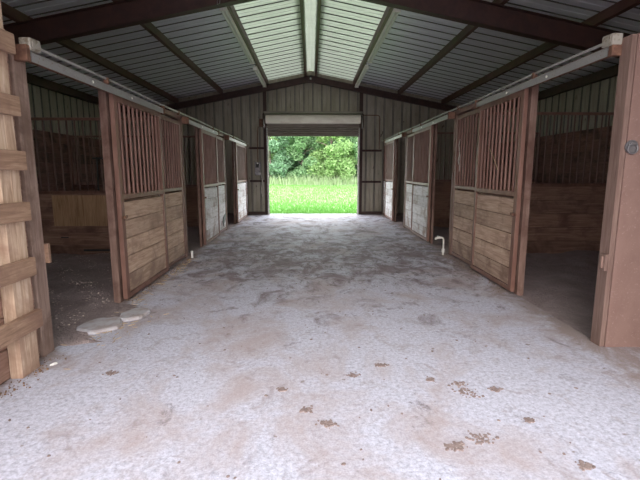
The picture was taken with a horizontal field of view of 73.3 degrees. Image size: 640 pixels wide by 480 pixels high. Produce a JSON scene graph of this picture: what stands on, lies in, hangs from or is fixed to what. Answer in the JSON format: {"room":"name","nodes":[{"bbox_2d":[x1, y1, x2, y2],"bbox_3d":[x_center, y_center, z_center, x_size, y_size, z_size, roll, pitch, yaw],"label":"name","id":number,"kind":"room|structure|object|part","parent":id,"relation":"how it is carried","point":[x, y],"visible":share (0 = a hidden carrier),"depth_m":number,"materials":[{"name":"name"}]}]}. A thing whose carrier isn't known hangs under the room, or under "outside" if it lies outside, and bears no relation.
{"room":"farm building","nodes":[
{"label":"farm building","id":0,"kind":"room"},
{"bbox_2d":[0,29,39,384],"bbox_3d":[-2.227,-0.046,1.779,0.040,2.469,2.980,0,9,-1],"label":"wall","id":1,"kind":"structure","parent":0,"point":[5,375],"depth_m":3.06,"materials":[{"name":"wood"}]},
{"bbox_2d":[0,0,42,378],"bbox_3d":[-2.155,-0.614,2.571,0.135,3.355,1.002,0,9,-1],"label":"ladder","id":2,"kind":"object","parent":1,"relation":"attached to","point":[21,321],"visible":1,"depth_m":2.99,"materials":[{"name":"wood"}]},
{"bbox_3d":[-2.181,-0.663,2.881,0.095,3.355,0.100,0,9,-1],"label":"rail","id":3,"kind":"part","parent":2,"relation":"part of","materials":[{"name":"wood"}]},
{"bbox_2d":[38,54,179,118],"bbox_3d":[-2.321,-1.721,5.137,0.080,0.065,4.080,0,9,-1],"label":"header","id":4,"kind":"object","parent":1,"relation":"attached to","point":[168,113],"visible":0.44,"depth_m":6.61,"materials":[{"name":"red metal"}]},
{"bbox_2d":[14,44,164,114],"bbox_3d":[-2.247,-1.594,4.589,0.185,0.115,2.995,0,9,-1],"label":"door track","id":5,"kind":"object","parent":4,"relation":"attached to","point":[23,53],"visible":0.68,"depth_m":3.74,"materials":[{"name":"metal"}]},
{"bbox_3d":[-2.249,-1.591,4.587,0.040,0.050,2.970,0,9,-1],"label":"rail","id":6,"kind":"part","parent":5,"relation":"part of","materials":[{"name":"metal"}]},
{"bbox_2d":[18,37,248,143],"bbox_3d":[-2.270,-2.324,8.741,0.093,0.095,11.357,0,9,-1],"label":"conduit","id":7,"kind":"object","parent":5,"relation":"attached to","point":[34,45],"visible":0.94,"depth_m":3.90,"materials":[{"name":"metal"}]},
{"bbox_3d":[-2.111,-1.448,3.200,0.006,0.069,0.103,0,9,-1],"label":"plate","id":8,"kind":"part","parent":7,"relation":"part of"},
{"bbox_2d":[108,93,168,298],"bbox_3d":[-2.221,-0.591,5.450,0.085,2.345,1.480,0,9,-1],"label":"gate","id":9,"kind":"object","parent":5,"relation":"hanging from","point":[144,256],"visible":0.91,"depth_m":5.29,"materials":[{"name":"brown wood"}]},
{"bbox_3d":[-2.243,-0.010,5.559,0.032,1.038,1.299,0,9,-1],"label":"plank panel","id":10,"kind":"part","parent":9,"relation":"part of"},
{"bbox_2d":[27,83,134,190],"bbox_3d":[-6.296,-1.514,7.467,0.155,3.603,14.880,0,9,-1],"label":"wall","id":11,"kind":"structure","parent":0,"point":[43,102],"depth_m":10.62,"materials":[{"name":"beige metal"}]},
{"bbox_2d":[26,72,130,114],"bbox_3d":[-6.218,-3.216,7.630,0.100,0.190,13.830,0,9,-1],"label":"trim","id":12,"kind":"structure","parent":11,"relation":"attached to","point":[32,79],"depth_m":10.35,"materials":[{"name":"red paint"}]},
{"bbox_2d":[1,213,247,384],"bbox_3d":[-4.295,0.220,7.813,3.930,0.126,14.940,0,9,-1],"label":"floor","id":13,"kind":"structure","parent":0,"point":[77,295],"depth_m":5.62,"materials":[{"name":"soil"}]},
{"bbox_2d":[8,54,54,357],"bbox_3d":[-2.284,-0.220,3.345,0.130,2.390,0.150,0,9,-1],"label":"post","id":14,"kind":"object","parent":13,"relation":"on","point":[18,76],"visible":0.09,"depth_m":3.32,"materials":[{"name":"wood"}]},
{"bbox_2d":[44,243,51,262],"bbox_3d":[-2.221,0.107,3.487,0.060,0.160,0.035,0,9,-1],"label":"latch keeper","id":15,"kind":"object","parent":14,"relation":"attached to","point":[47,250],"visible":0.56,"depth_m":3.47,"materials":[{"name":"wood"}]},
{"bbox_2d":[31,117,177,254],"bbox_3d":[-4.324,-0.870,7.379,3.760,2.387,0.076,0,9,-1],"label":"wall","id":16,"kind":"structure","parent":13,"relation":"on","point":[73,222],"depth_m":7.40,"materials":[{"name":"brown wood"}]},
{"bbox_3d":[-4.324,-0.241,7.477,3.660,1.114,0.044,0,9,-1],"label":"plank panel","id":17,"kind":"part","parent":16,"relation":"part of","materials":[{"name":"wood"}]},
{"bbox_3d":[-4.325,-0.880,7.390,3.760,2.370,0.050,0,9,-1],"label":"frame","id":18,"kind":"part","parent":16,"relation":"part of","materials":[{"name":"wood"}]},
{"bbox_2d":[92,157,129,190],"bbox_3d":[-3.513,-1.120,7.278,0.680,0.563,0.108,0,9,-1],"label":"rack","id":19,"kind":"object","parent":16,"relation":"attached to","point":[96,158],"visible":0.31,"depth_m":7.28,"materials":[{"name":"wood"}]},
{"bbox_2d":[49,252,169,326],"bbox_3d":[-4.158,0.601,5.398,3.720,0.132,4.266,0,9,-1],"label":"chips","id":20,"kind":"object","parent":13,"relation":"on","point":[104,252],"visible":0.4,"depth_m":5.53,"materials":[{"name":"wood"}]},
{"bbox_2d":[98,90,123,302],"bbox_3d":[-2.309,-0.429,4.765,0.080,2.360,0.090,0,9,-1],"label":"post","id":21,"kind":"object","parent":13,"relation":"on","point":[103,97],"visible":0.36,"depth_m":4.72,"materials":[{"name":"wood"}]},
{"bbox_2d":[68,135,221,226],"bbox_3d":[-4.399,-1.436,10.961,3.760,2.387,0.060,0,9,-1],"label":"wall","id":22,"kind":"structure","parent":13,"relation":"on","point":[191,190],"depth_m":10.93,"materials":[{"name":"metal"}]},
{"bbox_3d":[-4.399,-0.806,11.052,3.660,1.114,0.042,0,9,-1],"label":"plank panel","id":23,"kind":"part","parent":22,"relation":"part of","materials":[{"name":"wood"}]},
{"bbox_3d":[-4.399,-1.446,10.965,3.760,2.370,0.050,0,9,-1],"label":"frame","id":24,"kind":"part","parent":22,"relation":"part of","materials":[{"name":"wood"}]},
{"bbox_2d":[120,104,185,266],"bbox_3d":[-2.329,-0.649,6.091,0.045,2.280,2.510,0,9,-1],"label":"panel","id":25,"kind":"object","parent":13,"relation":"in","point":[174,202],"visible":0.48,"depth_m":6.84,"materials":[{"name":"brown wood"}]},
{"bbox_3d":[-2.329,-0.105,6.173,0.033,1.063,2.400,0,9,-1],"label":"plank panel","id":26,"kind":"part","parent":25,"relation":"part of","materials":[{"name":"wood"}]},
{"bbox_2d":[175,116,188,257],"bbox_3d":[-2.374,-0.879,7.386,0.100,2.430,0.100,0,9,-1],"label":"post","id":27,"kind":"object","parent":13,"relation":"on","point":[180,120],"visible":0.26,"depth_m":7.36,"materials":[{"name":"wood"}]},
{"bbox_3d":[-2.402,-2.331,8.994,0.080,0.065,3.530,0,9,-1],"label":"header","id":28,"kind":"object","parent":27,"relation":"attached to","visible":0},
{"bbox_2d":[181,117,218,135],"bbox_3d":[-2.327,-2.201,8.431,0.185,0.115,2.455,0,9,-1],"label":"door track","id":29,"kind":"object","parent":28,"relation":"attached to","point":[185,120],"visible":0.73,"depth_m":7.83,"materials":[{"name":"metal"}]},
{"bbox_2d":[199,128,219,244],"bbox_3d":[-2.297,-1.164,9.074,0.085,2.345,1.380,0,9,-1],"label":"gate","id":30,"kind":"object","parent":29,"relation":"hanging from","point":[210,213],"visible":0.95,"depth_m":8.95,"materials":[{"name":"white wood"}]},
{"bbox_3d":[-2.318,-0.584,9.183,0.032,1.038,1.199,0,9,-1],"label":"plank panel","id":31,"kind":"part","parent":30,"relation":"part of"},
{"bbox_2d":[195,127,202,246],"bbox_3d":[-2.371,-1.010,8.439,0.050,2.360,0.090,0,9,-1],"label":"post","id":32,"kind":"object","parent":13,"relation":"on","point":[196,129],"visible":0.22,"depth_m":8.39,"materials":[{"name":"wood"}]},
{"bbox_2d":[198,129,226,243],"bbox_3d":[-2.405,-1.223,9.721,0.045,2.280,2.420,0,9,-1],"label":"panel","id":33,"kind":"object","parent":13,"relation":"in","point":[220,141],"visible":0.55,"depth_m":10.49,"materials":[{"name":"white wood"}]},
{"bbox_3d":[-2.403,-0.679,9.802,0.034,1.063,2.310,0,9,-1],"label":"plank panel","id":34,"kind":"part","parent":33,"relation":"part of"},
{"bbox_2d":[221,137,227,229],"bbox_3d":[-2.449,-1.446,10.970,0.100,2.430,0.100,0,9,-1],"label":"post","id":35,"kind":"object","parent":13,"relation":"on","point":[221,137],"visible":0.26,"depth_m":10.93,"materials":[{"name":"wood"}]},
{"bbox_3d":[-2.480,-2.927,12.761,0.080,0.065,3.900,0,9,-1],"label":"header","id":36,"kind":"object","parent":35,"relation":"attached to","visible":0},
{"bbox_2d":[224,135,246,146],"bbox_3d":[-2.409,-2.818,12.332,0.185,0.115,3.095,0,9,-1],"label":"door track","id":37,"kind":"object","parent":36,"relation":"attached to","point":[226,137],"visible":0.8,"depth_m":11.62,"materials":[{"name":"metal"}]},
{"bbox_2d":[234,142,246,222],"bbox_3d":[-2.381,-1.799,13.088,0.085,2.345,1.790,0,9,-1],"label":"gate","id":38,"kind":"object","parent":37,"relation":"hanging from","point":[240,150],"visible":0.93,"depth_m":12.91,"materials":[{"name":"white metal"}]},
{"bbox_3d":[-2.402,-1.218,13.197,0.034,1.038,1.609,0,9,-1],"label":"plank panel","id":39,"kind":"part","parent":38,"relation":"part of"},
{"bbox_2d":[232,142,235,223],"bbox_3d":[-2.451,-1.613,12.250,0.050,2.360,0.090,0,9,-1],"label":"post","id":40,"kind":"object","parent":13,"relation":"on","point":[233,164],"visible":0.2,"depth_m":12.20,"materials":[{"name":"wood"}]},
{"bbox_2d":[234,147,247,221],"bbox_3d":[-2.486,-1.832,13.567,0.045,2.280,2.490,0,9,-1],"label":"panel","id":41,"kind":"object","parent":13,"relation":"in","point":[245,147],"visible":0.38,"depth_m":14.61,"materials":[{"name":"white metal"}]},
{"bbox_3d":[-2.485,-1.287,13.648,0.034,1.063,2.380,0,9,-1],"label":"plank panel","id":42,"kind":"part","parent":41,"relation":"part of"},
{"bbox_2d":[131,71,488,213],"bbox_3d":[-0.314,-3.308,14.866,12.600,4.836,0.063,0,9,-1],"label":"wall","id":43,"kind":"structure","parent":0,"point":[238,117],"depth_m":14.74,"materials":[{"name":"beige metal"}]},
{"bbox_2d":[248,212,264,214],"bbox_3d":[-2.217,-0.947,15.110,0.590,0.090,0.130,0,9,-1],"label":"baseboard","id":44,"kind":"structure","parent":43,"relation":"attached to","point":[249,213],"depth_m":15.05,"materials":[{"name":"red paint"}]},
{"bbox_2d":[255,129,264,196],"bbox_3d":[-2.079,-2.677,14.781,0.323,2.391,0.204,0,9,-1],"label":"switch box","id":45,"kind":"object","parent":43,"relation":"attached to","point":[257,164],"visible":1,"depth_m":14.78,"materials":[{"name":"grey metal"}]},
{"bbox_2d":[362,181,380,182],"bbox_3d":[1.797,-2.032,15.027,0.680,0.070,0.080,0,9,-1],"label":"rail","id":46,"kind":"object","parent":43,"relation":"attached to","point":[362,181],"depth_m":15.02,"materials":[{"name":"metal"}]},
{"bbox_2d":[362,211,381,213],"bbox_3d":[1.822,-0.960,15.193,0.730,0.090,0.130,0,9,-1],"label":"baseboard","id":47,"kind":"structure","parent":43,"relation":"attached to","point":[363,212],"depth_m":15.13,"materials":[{"name":"brown paint"}]},
{"bbox_2d":[362,150,381,151],"bbox_3d":[1.797,-3.089,14.860,0.680,0.070,0.080,0,9,-1],"label":"rail","id":48,"kind":"object","parent":43,"relation":"attached to","point":[362,150],"depth_m":14.85,"materials":[{"name":"metal"}]},
{"bbox_2d":[364,115,379,148],"bbox_3d":[1.714,-3.721,14.759,0.694,1.180,0.080,0,9,-1],"label":"conduit","id":49,"kind":"object","parent":43,"relation":"attached to","point":[364,115],"visible":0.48,"depth_m":14.74,"materials":[{"name":"metal"}]},
{"bbox_2d":[130,75,489,119],"bbox_3d":[-0.310,-4.770,14.429,12.240,1.424,0.124,0,9,-1],"label":"rafter","id":50,"kind":"object","parent":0,"point":[306,79],"visible":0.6,"depth_m":14.37,"materials":[{"name":"red paint"}]},
{"bbox_2d":[3,0,630,57],"bbox_3d":[-0.149,-3.483,6.737,12.240,1.564,0.154,0,9,-1],"label":"rafter","id":51,"kind":"object","parent":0,"point":[120,14],"visible":1,"depth_m":6.72,"materials":[{"name":"red paint"}]},
{"bbox_2d":[1,1,178,102],"bbox_3d":[-4.642,-3.530,7.284,0.062,0.162,14.580,0,9,-1],"label":"purlin","id":52,"kind":"structure","parent":51,"relation":"attached to","point":[8,11],"depth_m":8.90,"materials":[{"name":"brown paint"}]},
{"bbox_2d":[112,0,222,93],"bbox_3d":[-3.142,-3.831,7.268,0.062,0.162,14.580,0,9,-1],"label":"purlin","id":53,"kind":"structure","parent":51,"relation":"attached to","point":[149,27],"depth_m":9.55,"materials":[{"name":"brown paint"}]},
{"bbox_2d":[227,5,267,83],"bbox_3d":[-1.613,-4.138,7.251,0.062,0.162,14.580,0,9,-1],"label":"purlin","id":54,"kind":"structure","parent":51,"relation":"attached to","point":[231,9],"depth_m":9.53,"materials":[{"name":"brown paint"}]},
{"bbox_2d":[219,7,253,63],"bbox_3d":[-1.724,-4.393,9.269,0.120,0.261,3.750,0,9,-1],"label":"strip light","id":55,"kind":"object","parent":54,"relation":"hanging from","point":[224,10],"visible":0.8,"depth_m":8.72,"materials":[{"name":"plastic"}]},
{"bbox_2d":[253,64,265,86],"bbox_3d":[-1.801,-4.979,12.972,0.120,0.261,2.450,0,9,-1],"label":"strip light","id":56,"kind":"object","parent":54,"relation":"hanging from","point":[255,68],"visible":0.95,"depth_m":12.64,"materials":[{"name":"plastic"}]},
{"bbox_2d":[300,0,306,75],"bbox_3d":[-0.333,-4.395,7.237,0.062,0.162,14.580,0,9,-1],"label":"purlin","id":57,"kind":"structure","parent":51,"relation":"attached to","point":[301,1],"depth_m":9.95,"materials":[{"name":"brown paint"}]},
{"bbox_2d":[315,0,320,75],"bbox_3d":[0.009,-4.396,7.244,0.062,0.162,14.580,0,9,-1],"label":"purlin","id":58,"kind":"structure","parent":51,"relation":"attached to","point":[319,1],"depth_m":9.89,"materials":[{"name":"brown paint"}]},
{"bbox_2d":[353,7,393,84],"bbox_3d":[1.289,-4.148,7.310,0.062,0.162,14.580,0,9,-1],"label":"purlin","id":59,"kind":"structure","parent":51,"relation":"attached to","point":[388,11],"depth_m":9.55,"materials":[{"name":"brown paint"}]},
{"bbox_2d":[355,62,368,87],"bbox_3d":[1.240,-4.973,12.935,0.120,0.261,2.650,0,9,-1],"label":"strip light","id":60,"kind":"object","parent":59,"relation":"hanging from","point":[366,67],"visible":0.96,"depth_m":12.62,"materials":[{"name":"plastic"}]},
{"bbox_2d":[367,8,400,62],"bbox_3d":[1.317,-4.391,9.257,0.120,0.261,3.600,0,9,-1],"label":"strip light","id":61,"kind":"object","parent":59,"relation":"hanging from","point":[395,12],"visible":0.83,"depth_m":8.79,"materials":[{"name":"plastic"}]},
{"bbox_2d":[398,0,508,93],"bbox_3d":[2.818,-3.850,7.389,0.062,0.162,14.580,0,9,-1],"label":"purlin","id":62,"kind":"structure","parent":51,"relation":"attached to","point":[468,29],"depth_m":9.55,"materials":[{"name":"brown paint"}]},
{"bbox_2d":[441,0,639,103],"bbox_3d":[4.318,-3.559,7.467,0.062,0.162,14.580,0,9,-1],"label":"purlin","id":63,"kind":"structure","parent":51,"relation":"attached to","point":[622,6],"depth_m":8.47,"materials":[{"name":"brown paint"}]},
{"bbox_2d":[0,214,639,479],"bbox_3d":[1.959,0.346,7.706,8.570,0.150,15.630,0,9,-1],"label":"floor","id":64,"kind":"structure","parent":0,"point":[242,433],"depth_m":3.08,"materials":[{"name":"concrete"}]},
{"bbox_2d":[53,304,138,346],"bbox_3d":[-2.133,0.807,4.265,0.604,0.021,1.220,0,9,-1],"label":"dirt","id":65,"kind":"object","parent":64,"relation":"on","point":[67,336],"visible":0.7,"depth_m":4.07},
{"bbox_2d":[76,317,121,334],"bbox_3d":[-2.104,0.827,4.139,0.389,0.054,0.411,0,9,-1],"label":"fragment","id":66,"kind":"object","parent":64,"relation":"on","point":[98,325],"visible":0.88,"depth_m":4.07,"materials":[{"name":"stone"}]},
{"bbox_2d":[61,257,199,345],"bbox_3d":[-2.020,0.635,5.369,0.842,0.006,4.319,0,9,-1],"label":"straw","id":67,"kind":"object","parent":64,"relation":"on","point":[199,257],"visible":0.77,"depth_m":4.82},
{"bbox_2d":[119,307,150,321],"bbox_3d":[-1.922,0.777,4.455,0.272,0.054,0.375,0,9,-1],"label":"fragment","id":68,"kind":"object","parent":64,"relation":"on","point":[136,313],"visible":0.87,"depth_m":4.42,"materials":[{"name":"stone"}]},
{"bbox_2d":[0,254,504,397],"bbox_3d":[0.037,0.651,5.247,4.651,0.012,5.053,0,9,-1],"label":"crumbs","id":69,"kind":"object","parent":64,"relation":"on","point":[39,369],"visible":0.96,"depth_m":3.39,"materials":[{"name":"brown plant"}]},
{"bbox_2d":[263,91,267,214],"bbox_3d":[-1.867,-2.968,14.772,0.220,4.189,0.160,0,9,-1],"label":"steel column","id":70,"kind":"structure","parent":64,"relation":"on","point":[264,93],"depth_m":14.72,"materials":[{"name":"metal"}]},
{"bbox_2d":[8,250,595,479],"bbox_3d":[0.100,0.692,5.018,4.188,0.006,6.286,0,9,-1],"label":"flakes","id":71,"kind":"object","parent":64,"relation":"on","point":[583,466],"visible":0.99,"depth_m":2.59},
{"bbox_2d":[259,111,363,214],"bbox_3d":[-0.297,-2.575,14.650,3.500,3.450,0.390,0,9,-1],"label":"roller shutter","id":72,"kind":"object","parent":64,"relation":"on","point":[279,123],"visible":1,"depth_m":14.51,"materials":[{"name":"metal"}]},
{"bbox_3d":[-0.227,-4.232,14.374,3.280,0.090,0.360,0,9,-1],"label":"header trim","id":73,"kind":"part","parent":72,"relation":"part of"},
{"bbox_2d":[267,124,358,134],"bbox_3d":[-0.230,-3.758,14.561,3.120,0.415,0.042,0,9,-1],"label":"curtain","id":74,"kind":"object","parent":72,"relation":"hanging from","point":[272,129],"depth_m":14.55,"materials":[{"name":"metal"}]},
{"bbox_2d":[359,93,362,213],"bbox_3d":[1.403,-2.963,14.842,0.220,4.157,0.160,0,9,-1],"label":"steel column","id":75,"kind":"structure","parent":64,"relation":"on","point":[361,94],"depth_m":14.80,"materials":[{"name":"metal"}]},
{"bbox_2d":[434,235,444,254],"bbox_3d":[2.137,0.103,7.686,0.194,0.375,0.060,0,9,-1],"label":"pipe","id":76,"kind":"object","parent":64,"relation":"on","point":[437,236],"visible":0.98,"depth_m":7.67,"materials":[{"name":"grey metal"}]},
{"bbox_2d":[590,33,639,346],"bbox_3d":[4.172,-0.343,3.562,3.670,2.525,0.130,0,9,-1],"label":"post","id":77,"kind":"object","parent":64,"relation":"on","point":[616,311],"depth_m":3.52,"materials":[{"name":"wood"}]},
{"bbox_2d":[456,48,603,113],"bbox_3d":[2.414,-1.872,5.385,0.080,0.065,4.000,0,9,-1],"label":"header","id":78,"kind":"object","parent":77,"relation":"attached to","point":[469,107],"visible":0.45,"depth_m":6.79,"materials":[{"name":"red metal"}]},
{"bbox_2d":[474,40,622,108],"bbox_3d":[2.364,-1.741,4.815,0.185,0.115,2.895,0,9,-1],"label":"door track","id":79,"kind":"object","parent":78,"relation":"attached to","point":[614,50],"visible":0.8,"depth_m":4.11,"materials":[{"name":"metal"}]},
{"bbox_2d":[470,88,528,291],"bbox_3d":[2.310,-0.685,5.692,0.085,2.455,1.360,0,9,-1],"label":"gate","id":80,"kind":"object","parent":79,"relation":"hanging from","point":[493,251],"visible":0.94,"depth_m":5.57,"materials":[{"name":"brown wood"}]},
{"bbox_3d":[2.331,-0.060,5.809,0.032,1.058,1.179,0,9,-1],"label":"plank panel","id":81,"kind":"part","parent":80,"relation":"part of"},
{"bbox_2d":[382,33,622,140],"bbox_3d":[2.213,-2.467,8.974,0.093,0.095,11.357,0,9,-1],"label":"conduit","id":82,"kind":"object","parent":79,"relation":"attached to","point":[614,38],"visible":0.96,"depth_m":4.10,"materials":[{"name":"metal"}]},
{"bbox_3d":[2.285,-1.591,3.432,0.006,0.069,0.103,0,9,-1],"label":"plate","id":83,"kind":"part","parent":82,"relation":"part of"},
{"bbox_3d":[2.367,-1.738,4.813,0.040,0.050,2.870,0,9,-1],"label":"rail","id":84,"kind":"part","parent":79,"relation":"part of","materials":[{"name":"metal"}]},
{"bbox_2d":[624,140,638,153],"bbox_3d":[2.457,-0.730,3.383,0.104,0.113,0.032,0,9,-1],"label":"ring","id":85,"kind":"object","parent":77,"relation":"attached to","point":[631,146],"visible":1,"depth_m":3.38,"materials":[{"name":"grey metal"}]},
{"bbox_2d":[1,0,639,104],"bbox_3d":[-0.161,-3.890,7.245,12.900,1.348,15.330,0,9,-1],"label":"ceiling","id":86,"kind":"structure","parent":0,"point":[348,28],"depth_m":9.64,"materials":[{"name":"metal"}]},
{"bbox_2d":[382,213,598,337],"bbox_3d":[4.101,-0.031,9.554,3.610,0.127,11.770,0,9,-1],"label":"floor","id":87,"kind":"structure","parent":0,"point":[562,285],"depth_m":5.68,"materials":[{"name":"soil"}]},
{"bbox_2d":[382,144,395,213],"bbox_3d":[2.234,-1.932,13.847,0.045,2.390,2.140,0,9,-1],"label":"panel","id":88,"kind":"object","parent":87,"relation":"in","point":[384,166],"visible":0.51,"depth_m":14.69,"materials":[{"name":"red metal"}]},
{"bbox_3d":[2.233,-1.343,13.935,0.034,1.083,2.030,0,9,-1],"label":"plank panel","id":89,"kind":"part","parent":88,"relation":"part of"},
{"bbox_2d":[394,139,397,221],"bbox_3d":[2.251,-1.741,12.703,0.050,2.470,0.090,0,9,-1],"label":"post","id":90,"kind":"object","parent":87,"relation":"on","point":[396,166],"visible":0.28,"depth_m":12.68,"materials":[{"name":"wood"}]},
{"bbox_2d":[403,132,409,227],"bbox_3d":[2.303,-1.571,11.405,0.100,2.540,0.100,0,9,-1],"label":"post","id":91,"kind":"object","parent":87,"relation":"on","point":[406,132],"visible":0.27,"depth_m":11.37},
{"bbox_3d":[2.255,-3.078,13.013,0.080,0.065,3.550,0,9,-1],"label":"header","id":92,"kind":"object","parent":91,"relation":"attached to","visible":0},
{"bbox_2d":[384,132,405,143],"bbox_3d":[2.202,-2.967,12.567,0.185,0.115,2.715,0,9,-1],"label":"door track","id":93,"kind":"object","parent":92,"relation":"attached to","point":[403,134],"visible":0.78,"depth_m":11.98,"materials":[{"name":"metal"}]},
{"bbox_2d":[384,139,395,220],"bbox_3d":[2.150,-1.895,13.340,0.085,2.455,1.390,0,9,-1],"label":"gate","id":94,"kind":"object","parent":93,"relation":"hanging from","point":[391,145],"visible":0.97,"depth_m":13.20,"materials":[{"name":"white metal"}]},
{"bbox_3d":[2.169,-1.270,13.457,0.033,1.058,1.209,0,9,-1],"label":"plank panel","id":95,"kind":"part","parent":94,"relation":"part of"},
{"bbox_2d":[404,133,433,237],"bbox_3d":[2.312,-1.345,10.139,0.045,2.390,2.450,0,9,-1],"label":"panel","id":96,"kind":"object","parent":87,"relation":"in","point":[410,138],"visible":0.41,"depth_m":10.96,"materials":[{"name":"white wood"}]},
{"bbox_3d":[2.310,-0.756,10.227,0.034,1.083,2.340,0,9,-1],"label":"plank panel","id":97,"kind":"part","parent":96,"relation":"part of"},
{"bbox_2d":[429,124,437,243],"bbox_3d":[2.331,-1.130,8.842,0.050,2.470,0.090,0,9,-1],"label":"post","id":98,"kind":"object","parent":87,"relation":"on","point":[435,125],"visible":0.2,"depth_m":8.81,"materials":[{"name":"wood"}]},
{"bbox_2d":[448,111,461,254],"bbox_3d":[2.382,-0.969,7.603,0.100,2.540,0.100,0,9,-1],"label":"post","id":99,"kind":"object","parent":87,"relation":"on","point":[456,115],"visible":0.28,"depth_m":7.57,"materials":[{"name":"wood"}]},
{"bbox_3d":[2.332,-2.492,9.310,0.080,0.065,3.750,0,9,-1],"label":"header","id":100,"kind":"object","parent":99,"relation":"attached to","visible":0},
{"bbox_2d":[411,112,454,132],"bbox_3d":[2.281,-2.370,8.794,0.185,0.115,2.775,0,9,-1],"label":"door track","id":101,"kind":"object","parent":100,"relation":"attached to","point":[451,115],"visible":0.78,"depth_m":8.16,"materials":[{"name":"metal"}]},
{"bbox_2d":[411,125,433,241],"bbox_3d":[2.229,-1.293,9.538,0.085,2.455,1.510,0,9,-1],"label":"gate","id":102,"kind":"object","parent":101,"relation":"hanging from","point":[420,215],"visible":0.96,"depth_m":9.42,"materials":[{"name":"white wood"}]},
{"bbox_3d":[2.249,-0.668,9.655,0.031,1.058,1.329,0,9,-1],"label":"plank panel","id":103,"kind":"part","parent":102,"relation":"part of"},
{"bbox_2d":[409,132,540,227],"bbox_3d":[4.091,-1.587,11.498,3.440,2.517,0.064,0,9,-1],"label":"wall","id":104,"kind":"structure","parent":87,"relation":"on","point":[442,189],"depth_m":11.50,"materials":[{"name":"brown wood"}]},
{"bbox_3d":[4.091,-0.952,11.590,3.340,1.234,0.046,0,9,-1],"label":"plank panel","id":105,"kind":"part","parent":104,"relation":"part of","materials":[{"name":"wood"}]},
{"bbox_3d":[4.091,-1.597,11.504,3.440,2.500,0.050,0,9,-1],"label":"frame","id":106,"kind":"part","parent":104,"relation":"part of","materials":[{"name":"wood"}]},
{"bbox_2d":[450,99,516,264],"bbox_3d":[2.391,-0.746,6.352,0.045,2.390,2.420,0,9,-1],"label":"panel","id":107,"kind":"object","parent":87,"relation":"in","point":[462,214],"visible":0.49,"depth_m":7.03,"materials":[{"name":"brown wood"}]},
{"bbox_3d":[2.390,-0.157,6.440,0.033,1.083,2.310,0,9,-1],"label":"plank panel","id":108,"kind":"part","parent":107,"relation":"part of","materials":[{"name":"wood"}]},
{"bbox_2d":[514,85,538,295],"bbox_3d":[2.425,-0.533,5.070,0.080,2.470,0.090,0,9,-1],"label":"post","id":109,"kind":"object","parent":87,"relation":"on","point":[533,92],"visible":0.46,"depth_m":5.02,"materials":[{"name":"wood"}]},
{"bbox_2d":[458,112,613,253],"bbox_3d":[4.170,-0.987,7.707,3.440,2.517,0.064,0,9,-1],"label":"wall","id":110,"kind":"structure","parent":87,"relation":"on","point":[563,217],"depth_m":7.74,"materials":[{"name":"brown wood"}]},
{"bbox_3d":[4.171,-0.352,7.798,3.340,1.234,0.046,0,9,-1],"label":"plank panel","id":111,"kind":"part","parent":110,"relation":"part of","materials":[{"name":"wood"}]},
{"bbox_3d":[4.170,-0.997,7.712,3.440,2.500,0.050,0,9,-1],"label":"frame","id":112,"kind":"part","parent":110,"relation":"part of","materials":[{"name":"wood"}]},
{"bbox_2d":[485,76,616,182],"bbox_3d":[5.976,-1.553,7.717,0.155,3.603,14.880,0,9,-1],"label":"wall","id":113,"kind":"structure","parent":0,"point":[599,96],"depth_m":9.93,"materials":[{"name":"beige metal"}]},
{"bbox_2d":[489,64,618,115],"bbox_3d":[5.880,-3.255,7.877,0.100,0.190,13.830,0,9,-1],"label":"trim","id":114,"kind":"structure","parent":113,"relation":"attached to","point":[612,71],"depth_m":9.67,"materials":[{"name":"red paint"}]},
{"label":"outside","id":115,"kind":"structure","parent":0,"visible":0},
{"bbox_2d":[269,179,356,213],"bbox_3d":[-1.247,-7.910,59.816,90.000,0.120,90.000,0,9,-1],"label":"field","id":116,"kind":"structure","parent":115,"point":[325,186],"depth_m":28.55,"materials":[{"name":"plant"}]},
{"bbox_2d":[268,136,294,180],"bbox_3d":[-6.225,-11.828,54.542,6.223,9.860,7.228,0,9,-1],"label":"tree","id":117,"kind":"object","parent":116,"relation":"on","point":[280,163],"visible":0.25,"depth_m":53.21,"materials":[{"name":"green plant"}]},
{"bbox_2d":[268,136,307,178],"bbox_3d":[-5.474,-14.185,61.415,7.329,12.473,7.920,1,9,5],"label":"tree","id":118,"kind":"object","parent":116,"relation":"on","point":[272,137],"visible":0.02,"depth_m":59.99,"materials":[{"name":"green plant"}]},
{"bbox_2d":[281,136,323,181],"bbox_3d":[-2.264,-12.535,56.313,5.777,10.724,7.492,-4,10,-26],"label":"tree","id":119,"kind":"object","parent":116,"relation":"on","point":[296,143],"visible":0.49,"depth_m":54.48,"materials":[{"name":"green plant"}]},
{"bbox_2d":[289,139,329,169],"bbox_3d":[-1.737,-14.108,60.988,9.131,12.455,7.861,-3,9,-17],"label":"tree","id":120,"kind":"object","parent":116,"relation":"on","point":[306,155],"visible":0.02,"depth_m":59.31,"materials":[{"name":"green plant"}]},
{"bbox_2d":[269,174,356,185],"bbox_3d":[-1.061,-7.452,52.380,32.807,1.568,8.456,0,9,-1],"label":"weeds","id":121,"kind":"object","parent":116,"relation":"on","point":[308,181],"visible":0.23,"depth_m":51.53,"materials":[{"name":"green"}]},
{"bbox_2d":[307,136,356,182],"bbox_3d":[1.483,-11.880,53.868,6.468,10.186,5.986,1,9,9],"label":"tree","id":122,"kind":"object","parent":116,"relation":"on","point":[339,162],"visible":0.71,"depth_m":52.90,"materials":[{"name":"green plant"}]},
{"bbox_2d":[328,137,357,158],"bbox_3d":[3.575,-14.160,61.312,7.861,12.455,9.131,4,10,24],"label":"tree","id":123,"kind":"object","parent":116,"relation":"on","point":[352,137],"visible":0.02,"depth_m":60.02,"materials":[{"name":"green plant"}]},
{"bbox_2d":[342,137,357,180],"bbox_3d":[5.460,-12.386,55.371,5.777,10.724,7.492,3,9,16],"label":"tree","id":124,"kind":"object","parent":116,"relation":"on","point":[353,140],"visible":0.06,"depth_m":54.86,"materials":[{"name":"green plant"}]}
]}

